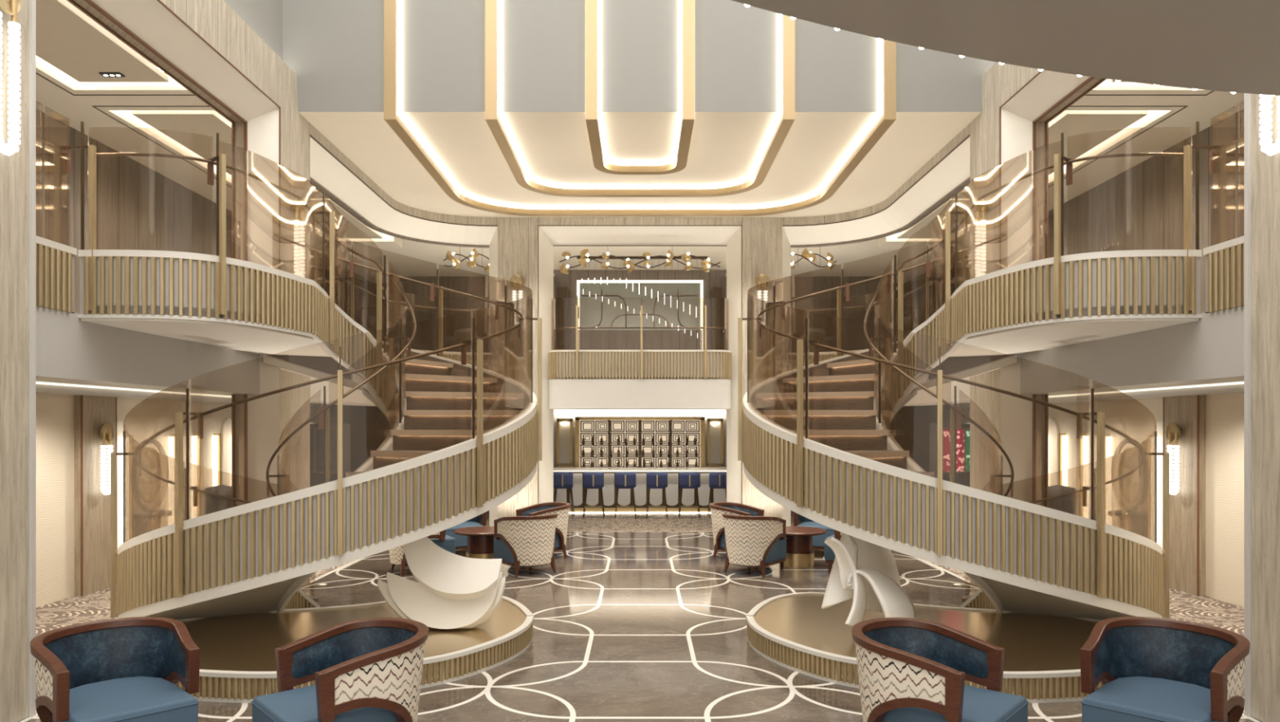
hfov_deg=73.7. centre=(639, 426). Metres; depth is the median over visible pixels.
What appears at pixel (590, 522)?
floor
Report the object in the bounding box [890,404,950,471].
wall
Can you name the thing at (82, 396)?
trim
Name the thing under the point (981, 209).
wall sconce
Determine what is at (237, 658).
plinth
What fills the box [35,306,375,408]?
balcony slab
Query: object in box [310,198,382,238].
ceiling light panel
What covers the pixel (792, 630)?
plinth
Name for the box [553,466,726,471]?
countertop
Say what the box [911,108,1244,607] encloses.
wall
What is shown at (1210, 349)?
balcony slab
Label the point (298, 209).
wall sconce
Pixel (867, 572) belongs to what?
sculpture
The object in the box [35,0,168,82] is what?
ceiling light panel
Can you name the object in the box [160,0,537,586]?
stone wall
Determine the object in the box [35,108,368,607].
wall
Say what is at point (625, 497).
bar counter
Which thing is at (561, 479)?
bar stool
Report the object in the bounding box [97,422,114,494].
wall sconce
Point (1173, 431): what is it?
wall sconce
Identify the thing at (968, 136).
trim
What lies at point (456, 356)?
gallery balustrade
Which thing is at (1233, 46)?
ceiling canopy
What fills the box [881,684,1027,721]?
seat cushion
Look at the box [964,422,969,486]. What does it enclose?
machine
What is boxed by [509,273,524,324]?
wall sconce
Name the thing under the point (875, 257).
ceiling
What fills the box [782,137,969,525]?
trim
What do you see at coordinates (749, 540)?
lounge chair
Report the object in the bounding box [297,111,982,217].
ceiling
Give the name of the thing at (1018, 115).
trim
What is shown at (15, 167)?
column
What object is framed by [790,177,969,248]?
trim
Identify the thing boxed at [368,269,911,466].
wall
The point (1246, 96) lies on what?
trim
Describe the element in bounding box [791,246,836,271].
chandelier
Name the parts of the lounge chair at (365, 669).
arm post, arched rail, arm post, arched rail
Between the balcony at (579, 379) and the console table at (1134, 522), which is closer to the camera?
the console table at (1134, 522)
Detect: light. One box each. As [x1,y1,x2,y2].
[35,381,231,397]
[98,72,124,77]
[554,413,725,413]
[568,511,711,513]
[1048,381,1244,397]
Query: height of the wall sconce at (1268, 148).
1.231 m
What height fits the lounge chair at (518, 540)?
0.848 m
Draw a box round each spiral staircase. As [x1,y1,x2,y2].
[65,121,542,619]
[737,121,1214,619]
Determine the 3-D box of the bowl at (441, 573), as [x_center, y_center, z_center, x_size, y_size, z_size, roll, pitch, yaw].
[-1.757,1.265,7.865,0.961,0.649,0.203,0,0,6]
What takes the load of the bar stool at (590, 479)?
on the floor at (590, 522)
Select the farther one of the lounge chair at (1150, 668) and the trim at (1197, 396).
the trim at (1197, 396)
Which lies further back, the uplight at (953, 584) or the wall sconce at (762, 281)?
the wall sconce at (762, 281)
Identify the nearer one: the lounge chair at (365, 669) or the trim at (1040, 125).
the lounge chair at (365, 669)
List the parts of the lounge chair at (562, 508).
arm post, arched rail, leg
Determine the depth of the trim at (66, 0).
8.58 m
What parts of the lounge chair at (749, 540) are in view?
arched rail, leg, seat rail, leg, arched rail, leg, arm post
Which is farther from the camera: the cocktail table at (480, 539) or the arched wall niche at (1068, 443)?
the arched wall niche at (1068, 443)
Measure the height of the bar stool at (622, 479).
1.051 m
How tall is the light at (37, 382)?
0.020 m
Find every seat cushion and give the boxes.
[52,675,198,721]
[252,684,398,721]
[445,520,482,546]
[493,536,515,563]
[554,531,559,547]
[720,531,725,547]
[764,536,786,563]
[797,520,834,546]
[824,534,835,560]
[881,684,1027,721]
[1081,675,1227,721]
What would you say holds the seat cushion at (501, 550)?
on the lounge chair at (518, 540)
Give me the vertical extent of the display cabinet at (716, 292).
2.565 m
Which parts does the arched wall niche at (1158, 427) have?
arch panel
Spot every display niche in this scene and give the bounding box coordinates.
[556,417,573,466]
[706,417,723,466]
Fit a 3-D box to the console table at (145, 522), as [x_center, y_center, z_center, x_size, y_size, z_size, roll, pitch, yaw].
[-6.755,1.650,11.950,0.330,0.900,0.660,0,0,0]
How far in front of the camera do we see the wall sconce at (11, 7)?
5.88 m
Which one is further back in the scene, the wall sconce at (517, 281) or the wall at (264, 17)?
the wall sconce at (517, 281)
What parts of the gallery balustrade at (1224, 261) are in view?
backing panel, cap rail, handrail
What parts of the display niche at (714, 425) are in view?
panel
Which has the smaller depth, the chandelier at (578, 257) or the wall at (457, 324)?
the chandelier at (578, 257)
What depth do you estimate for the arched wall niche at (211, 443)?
13.84 m
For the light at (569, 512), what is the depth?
20.36 m
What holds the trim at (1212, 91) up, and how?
attached to the stone wall at (762, 237)
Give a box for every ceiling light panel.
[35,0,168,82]
[131,110,312,187]
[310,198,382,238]
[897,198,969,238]
[967,110,1148,187]
[1111,80,1130,82]
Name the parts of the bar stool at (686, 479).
leg, leg, seat, backrest, leg, leg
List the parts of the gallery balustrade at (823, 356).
backing panel, cap rail, handrail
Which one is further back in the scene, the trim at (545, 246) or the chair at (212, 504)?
the trim at (545, 246)
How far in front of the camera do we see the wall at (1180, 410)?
10.76 m
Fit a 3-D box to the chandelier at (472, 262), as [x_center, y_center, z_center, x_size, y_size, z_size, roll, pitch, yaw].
[-3.525,-3.531,17.796,1.162,0.659,0.192,0,0,0]
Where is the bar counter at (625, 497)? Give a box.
[553,466,726,513]
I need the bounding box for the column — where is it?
[0,0,29,721]
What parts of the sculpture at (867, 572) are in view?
stem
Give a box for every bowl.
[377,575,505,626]
[386,571,502,628]
[402,536,502,599]
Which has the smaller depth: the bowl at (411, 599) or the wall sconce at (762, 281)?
the bowl at (411, 599)
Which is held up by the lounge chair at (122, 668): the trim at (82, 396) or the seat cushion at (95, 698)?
the seat cushion at (95, 698)
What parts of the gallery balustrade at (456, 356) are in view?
handrail, cap rail, backing panel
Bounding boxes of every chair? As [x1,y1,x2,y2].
[30,616,199,721]
[204,484,231,515]
[250,617,428,721]
[389,528,456,576]
[445,511,486,549]
[493,513,557,576]
[515,502,570,558]
[709,502,764,558]
[722,513,786,576]
[793,511,834,549]
[823,528,842,571]
[851,617,1029,721]
[1048,484,1075,515]
[1080,616,1249,721]
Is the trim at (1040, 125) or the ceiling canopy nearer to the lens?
the ceiling canopy
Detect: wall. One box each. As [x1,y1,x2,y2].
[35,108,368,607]
[74,395,115,595]
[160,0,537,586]
[223,0,282,60]
[329,404,389,471]
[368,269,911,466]
[537,217,742,225]
[742,62,1039,586]
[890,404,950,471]
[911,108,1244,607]
[1164,395,1205,595]
[1250,93,1279,721]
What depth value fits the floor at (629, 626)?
8.30 m
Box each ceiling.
[35,55,554,283]
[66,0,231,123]
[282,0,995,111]
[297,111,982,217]
[553,245,726,269]
[725,79,1244,283]
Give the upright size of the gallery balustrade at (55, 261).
1.580 m
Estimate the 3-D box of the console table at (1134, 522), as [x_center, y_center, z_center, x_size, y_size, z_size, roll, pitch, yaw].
[6.755,1.650,11.950,0.330,0.900,0.660,0,0,0]
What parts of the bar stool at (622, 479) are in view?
leg, backrest, seat, leg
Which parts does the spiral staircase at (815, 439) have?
post, rail plate, post, rail plate, post, rail plate, post, rail plate, rail plate, post, rail plate, post, post, rail plate, rail plate, post, backing panel, post, handrail, post, foot rail, cap rail, rail plate, rail plate, post, rail plate, handrail, cap rail, backing panel, foot rail, post, rail plate, rail plate, rail plate, post, rail plate, post, post, rail plate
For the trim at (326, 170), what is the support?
attached to the stone wall at (215, 21)
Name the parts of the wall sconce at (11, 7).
stem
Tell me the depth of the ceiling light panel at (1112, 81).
9.18 m
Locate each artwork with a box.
[130,438,168,511]
[1111,438,1149,511]
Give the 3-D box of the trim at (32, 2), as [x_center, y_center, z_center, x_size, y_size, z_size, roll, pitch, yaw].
[-4.560,-2.650,6.195,0.320,9.500,0.040,0,0,0]
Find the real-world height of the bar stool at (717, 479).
1.051 m
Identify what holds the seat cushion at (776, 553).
on the lounge chair at (749, 540)
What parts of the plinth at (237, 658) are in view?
trim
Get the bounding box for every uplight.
[317,582,328,585]
[951,582,962,585]
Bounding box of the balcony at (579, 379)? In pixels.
[548,295,731,408]
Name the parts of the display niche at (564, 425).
panel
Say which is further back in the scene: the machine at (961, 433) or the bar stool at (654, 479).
the bar stool at (654, 479)
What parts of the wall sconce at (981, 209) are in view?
stem, stem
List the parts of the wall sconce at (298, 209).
stem, stem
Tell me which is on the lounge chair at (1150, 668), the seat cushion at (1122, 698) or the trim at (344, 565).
the seat cushion at (1122, 698)
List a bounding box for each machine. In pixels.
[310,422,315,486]
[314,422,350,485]
[929,422,965,485]
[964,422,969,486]
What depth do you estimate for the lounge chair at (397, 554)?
12.15 m
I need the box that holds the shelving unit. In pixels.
[575,416,704,466]
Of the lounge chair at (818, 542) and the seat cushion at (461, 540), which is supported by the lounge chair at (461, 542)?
the seat cushion at (461, 540)
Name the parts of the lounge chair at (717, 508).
leg, arched rail, arm post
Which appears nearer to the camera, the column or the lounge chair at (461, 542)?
the column
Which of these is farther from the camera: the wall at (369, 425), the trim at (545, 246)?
the wall at (369, 425)
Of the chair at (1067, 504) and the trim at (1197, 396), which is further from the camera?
the chair at (1067, 504)
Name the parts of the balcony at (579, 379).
post, backing panel, handrail, cap rail, post, post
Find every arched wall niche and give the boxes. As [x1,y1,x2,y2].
[116,421,133,553]
[153,416,174,525]
[182,417,200,520]
[200,417,221,515]
[219,417,231,486]
[1048,417,1060,486]
[1058,417,1079,515]
[1079,417,1097,520]
[1105,416,1126,525]
[1146,421,1163,553]
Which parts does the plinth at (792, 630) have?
trim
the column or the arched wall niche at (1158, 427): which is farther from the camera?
the arched wall niche at (1158, 427)
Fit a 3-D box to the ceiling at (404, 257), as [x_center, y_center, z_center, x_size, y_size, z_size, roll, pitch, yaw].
[-4.600,-3.785,14.090,4.800,0.210,15.820,0,0,0]
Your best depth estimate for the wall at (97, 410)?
10.76 m
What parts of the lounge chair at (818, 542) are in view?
arm post, seat rail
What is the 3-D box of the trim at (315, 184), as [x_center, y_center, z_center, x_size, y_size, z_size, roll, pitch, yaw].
[-4.474,-3.705,14.433,1.372,0.290,5.948,0,0,18]
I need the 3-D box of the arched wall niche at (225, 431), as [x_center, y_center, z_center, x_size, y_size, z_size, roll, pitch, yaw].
[-6.940,0.780,14.500,0.160,1.840,0.480,0,0,0]
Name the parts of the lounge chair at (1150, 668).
arm post, arched rail, arm post, arched rail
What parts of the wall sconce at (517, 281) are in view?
stem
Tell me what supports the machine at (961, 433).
on the floor at (590, 522)
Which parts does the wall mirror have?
panel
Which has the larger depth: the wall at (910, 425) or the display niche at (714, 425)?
the display niche at (714, 425)
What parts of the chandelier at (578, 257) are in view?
ceiling plate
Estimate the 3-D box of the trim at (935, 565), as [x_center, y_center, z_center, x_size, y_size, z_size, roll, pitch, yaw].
[4.445,2.148,6.475,0.050,0.104,20.950,0,0,0]
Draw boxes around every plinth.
[175,595,533,702]
[746,591,1104,702]
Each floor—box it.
[18,531,1261,721]
[35,510,1244,697]
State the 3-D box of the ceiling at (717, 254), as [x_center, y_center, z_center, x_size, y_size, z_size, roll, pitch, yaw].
[0.000,-4.090,19.480,4.500,0.120,5.040,0,0,0]
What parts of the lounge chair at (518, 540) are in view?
arm post, arched rail, leg, seat rail, leg, arched rail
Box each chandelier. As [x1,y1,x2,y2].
[443,246,488,272]
[559,245,720,274]
[577,256,707,337]
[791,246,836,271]
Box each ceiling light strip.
[383,0,896,216]
[484,0,795,197]
[585,0,694,174]
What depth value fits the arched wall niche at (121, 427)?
11.49 m
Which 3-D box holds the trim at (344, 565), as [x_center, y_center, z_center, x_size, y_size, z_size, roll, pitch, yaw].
[-4.445,2.148,6.475,0.050,0.104,20.950,0,0,0]
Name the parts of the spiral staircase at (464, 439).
rail plate, post, post, rail plate, post, rail plate, rail plate, rail plate, post, foot rail, backing panel, cap rail, handrail, rail plate, post, rail plate, rail plate, foot rail, cap rail, post, handrail, post, backing panel, rail plate, post, rail plate, post, post, rail plate, post, rail plate, rail plate, post, rail plate, post, rail plate, post, rail plate, post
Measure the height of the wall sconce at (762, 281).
1.012 m
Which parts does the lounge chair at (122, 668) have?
arched rail, arm post, arched rail, arm post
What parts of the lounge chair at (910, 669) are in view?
arched rail, arm post, arched rail, arm post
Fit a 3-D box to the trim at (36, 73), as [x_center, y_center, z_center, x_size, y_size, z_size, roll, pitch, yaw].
[-5.550,-3.677,9.840,1.500,0.006,7.320,0,0,0]
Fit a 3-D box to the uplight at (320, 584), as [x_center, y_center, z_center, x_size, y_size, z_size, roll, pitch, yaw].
[-4.200,2.094,11.300,0.140,0.012,0.140,0,0,0]
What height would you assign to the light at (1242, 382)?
0.020 m
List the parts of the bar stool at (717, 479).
leg, leg, seat, backrest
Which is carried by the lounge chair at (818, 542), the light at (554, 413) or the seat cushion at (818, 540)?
the seat cushion at (818, 540)
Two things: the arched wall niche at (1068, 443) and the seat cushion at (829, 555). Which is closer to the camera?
the seat cushion at (829, 555)
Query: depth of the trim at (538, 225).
16.59 m
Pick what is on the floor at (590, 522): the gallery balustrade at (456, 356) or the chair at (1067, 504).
the chair at (1067, 504)
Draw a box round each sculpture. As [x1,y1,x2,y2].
[377,536,505,628]
[821,532,915,626]
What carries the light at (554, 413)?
attached to the shelving unit
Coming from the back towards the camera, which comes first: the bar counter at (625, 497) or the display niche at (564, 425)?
the display niche at (564, 425)
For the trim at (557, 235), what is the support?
attached to the wall at (541, 220)
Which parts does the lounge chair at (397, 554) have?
leg, arched rail, arm post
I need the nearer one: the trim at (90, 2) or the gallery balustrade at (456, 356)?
the trim at (90, 2)
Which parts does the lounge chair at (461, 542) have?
seat rail, arm post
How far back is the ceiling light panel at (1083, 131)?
10.61 m
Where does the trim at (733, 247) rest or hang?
attached to the stone wall at (762, 237)
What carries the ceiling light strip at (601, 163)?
attached to the ceiling at (553, 148)
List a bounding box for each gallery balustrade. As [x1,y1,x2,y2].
[35,134,76,312]
[310,262,491,370]
[788,262,969,370]
[1203,134,1244,313]
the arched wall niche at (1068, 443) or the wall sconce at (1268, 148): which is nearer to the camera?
the wall sconce at (1268, 148)
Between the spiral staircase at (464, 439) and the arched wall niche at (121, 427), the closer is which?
the spiral staircase at (464, 439)
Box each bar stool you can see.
[553,471,574,518]
[582,471,604,518]
[614,471,635,518]
[646,471,667,518]
[678,471,700,518]
[707,471,726,518]
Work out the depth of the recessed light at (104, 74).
8.96 m
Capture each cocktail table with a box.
[453,525,494,558]
[779,525,826,567]
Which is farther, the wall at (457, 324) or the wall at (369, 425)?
the wall at (457, 324)
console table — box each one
[133,509,172,536]
[1107,509,1146,536]
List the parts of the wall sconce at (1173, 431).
stem, stem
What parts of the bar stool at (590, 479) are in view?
leg, leg, seat, backrest, leg, leg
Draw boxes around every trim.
[19,557,362,720]
[29,0,35,715]
[35,72,231,187]
[67,0,280,506]
[80,395,116,595]
[90,0,279,502]
[310,134,497,226]
[310,137,497,525]
[310,177,489,248]
[537,225,742,503]
[538,226,553,502]
[538,226,741,244]
[726,226,741,502]
[782,134,969,226]
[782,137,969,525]
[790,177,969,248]
[917,557,1258,719]
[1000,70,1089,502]
[1035,77,1102,506]
[1048,90,1214,187]
[1163,395,1199,595]
[1244,93,1250,715]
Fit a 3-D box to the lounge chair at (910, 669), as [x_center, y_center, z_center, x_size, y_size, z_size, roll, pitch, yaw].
[1.759,1.676,5.155,0.942,0.848,0.824,0,0,41]
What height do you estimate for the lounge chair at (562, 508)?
0.848 m
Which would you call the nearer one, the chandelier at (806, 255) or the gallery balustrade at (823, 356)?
the gallery balustrade at (823, 356)
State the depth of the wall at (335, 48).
11.03 m
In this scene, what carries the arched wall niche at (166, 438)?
attached to the wall at (139, 207)
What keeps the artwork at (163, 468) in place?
on the console table at (145, 522)
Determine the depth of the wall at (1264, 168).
6.05 m
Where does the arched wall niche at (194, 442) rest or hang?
attached to the wall at (139, 207)
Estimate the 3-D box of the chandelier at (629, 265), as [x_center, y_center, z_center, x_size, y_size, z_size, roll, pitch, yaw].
[0.000,-3.587,17.596,3.329,0.885,0.192,0,0,0]
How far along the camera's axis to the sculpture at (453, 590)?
7.88 m
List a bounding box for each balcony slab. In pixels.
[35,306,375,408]
[904,306,1244,408]
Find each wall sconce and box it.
[0,0,21,155]
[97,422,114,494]
[292,198,305,277]
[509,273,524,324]
[755,273,770,324]
[974,198,987,277]
[1165,422,1182,494]
[1259,94,1279,155]
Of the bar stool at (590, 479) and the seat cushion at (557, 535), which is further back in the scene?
the bar stool at (590, 479)
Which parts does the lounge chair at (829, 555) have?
seat rail, leg, arm post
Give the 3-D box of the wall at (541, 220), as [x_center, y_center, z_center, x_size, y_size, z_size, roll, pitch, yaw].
[0.000,-4.005,16.775,3.980,0.210,0.350,0,0,0]
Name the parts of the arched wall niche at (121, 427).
arch panel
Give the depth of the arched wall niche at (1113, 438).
12.59 m
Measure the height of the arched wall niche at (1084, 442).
1.840 m
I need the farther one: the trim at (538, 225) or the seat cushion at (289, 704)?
the trim at (538, 225)
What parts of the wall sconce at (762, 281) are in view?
stem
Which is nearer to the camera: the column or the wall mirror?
the column
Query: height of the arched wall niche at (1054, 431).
1.840 m
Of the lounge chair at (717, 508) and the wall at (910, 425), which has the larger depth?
the wall at (910, 425)
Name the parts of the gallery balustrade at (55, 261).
handrail, cap rail, backing panel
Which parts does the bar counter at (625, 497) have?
arched panel, arched panel, arched panel, arched panel, arched panel, arched panel, arched panel, arched panel, arched panel, arched panel, arched panel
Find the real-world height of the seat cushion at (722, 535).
0.327 m
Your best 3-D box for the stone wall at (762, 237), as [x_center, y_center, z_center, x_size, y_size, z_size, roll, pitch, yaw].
[4.322,-1.210,11.793,2.368,6.620,11.111,0,0,-13]
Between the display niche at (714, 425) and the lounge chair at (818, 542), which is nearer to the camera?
the lounge chair at (818, 542)
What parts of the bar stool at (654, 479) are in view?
leg, seat, backrest, leg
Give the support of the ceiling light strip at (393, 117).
attached to the ceiling at (553, 148)
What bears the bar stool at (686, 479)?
on the floor at (590, 522)
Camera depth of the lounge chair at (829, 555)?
12.28 m
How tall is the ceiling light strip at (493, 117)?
3.490 m
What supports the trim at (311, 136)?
attached to the stone wall at (215, 21)
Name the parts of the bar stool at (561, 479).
seat, backrest, leg, leg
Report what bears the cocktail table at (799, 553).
on the floor at (629, 626)
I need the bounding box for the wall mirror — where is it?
[577,280,702,349]
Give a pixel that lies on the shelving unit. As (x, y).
(669, 428)
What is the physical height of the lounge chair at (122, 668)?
0.848 m
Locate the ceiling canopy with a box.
[731,0,1279,97]
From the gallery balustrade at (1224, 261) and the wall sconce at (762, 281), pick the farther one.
the wall sconce at (762, 281)
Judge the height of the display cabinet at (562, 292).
2.565 m

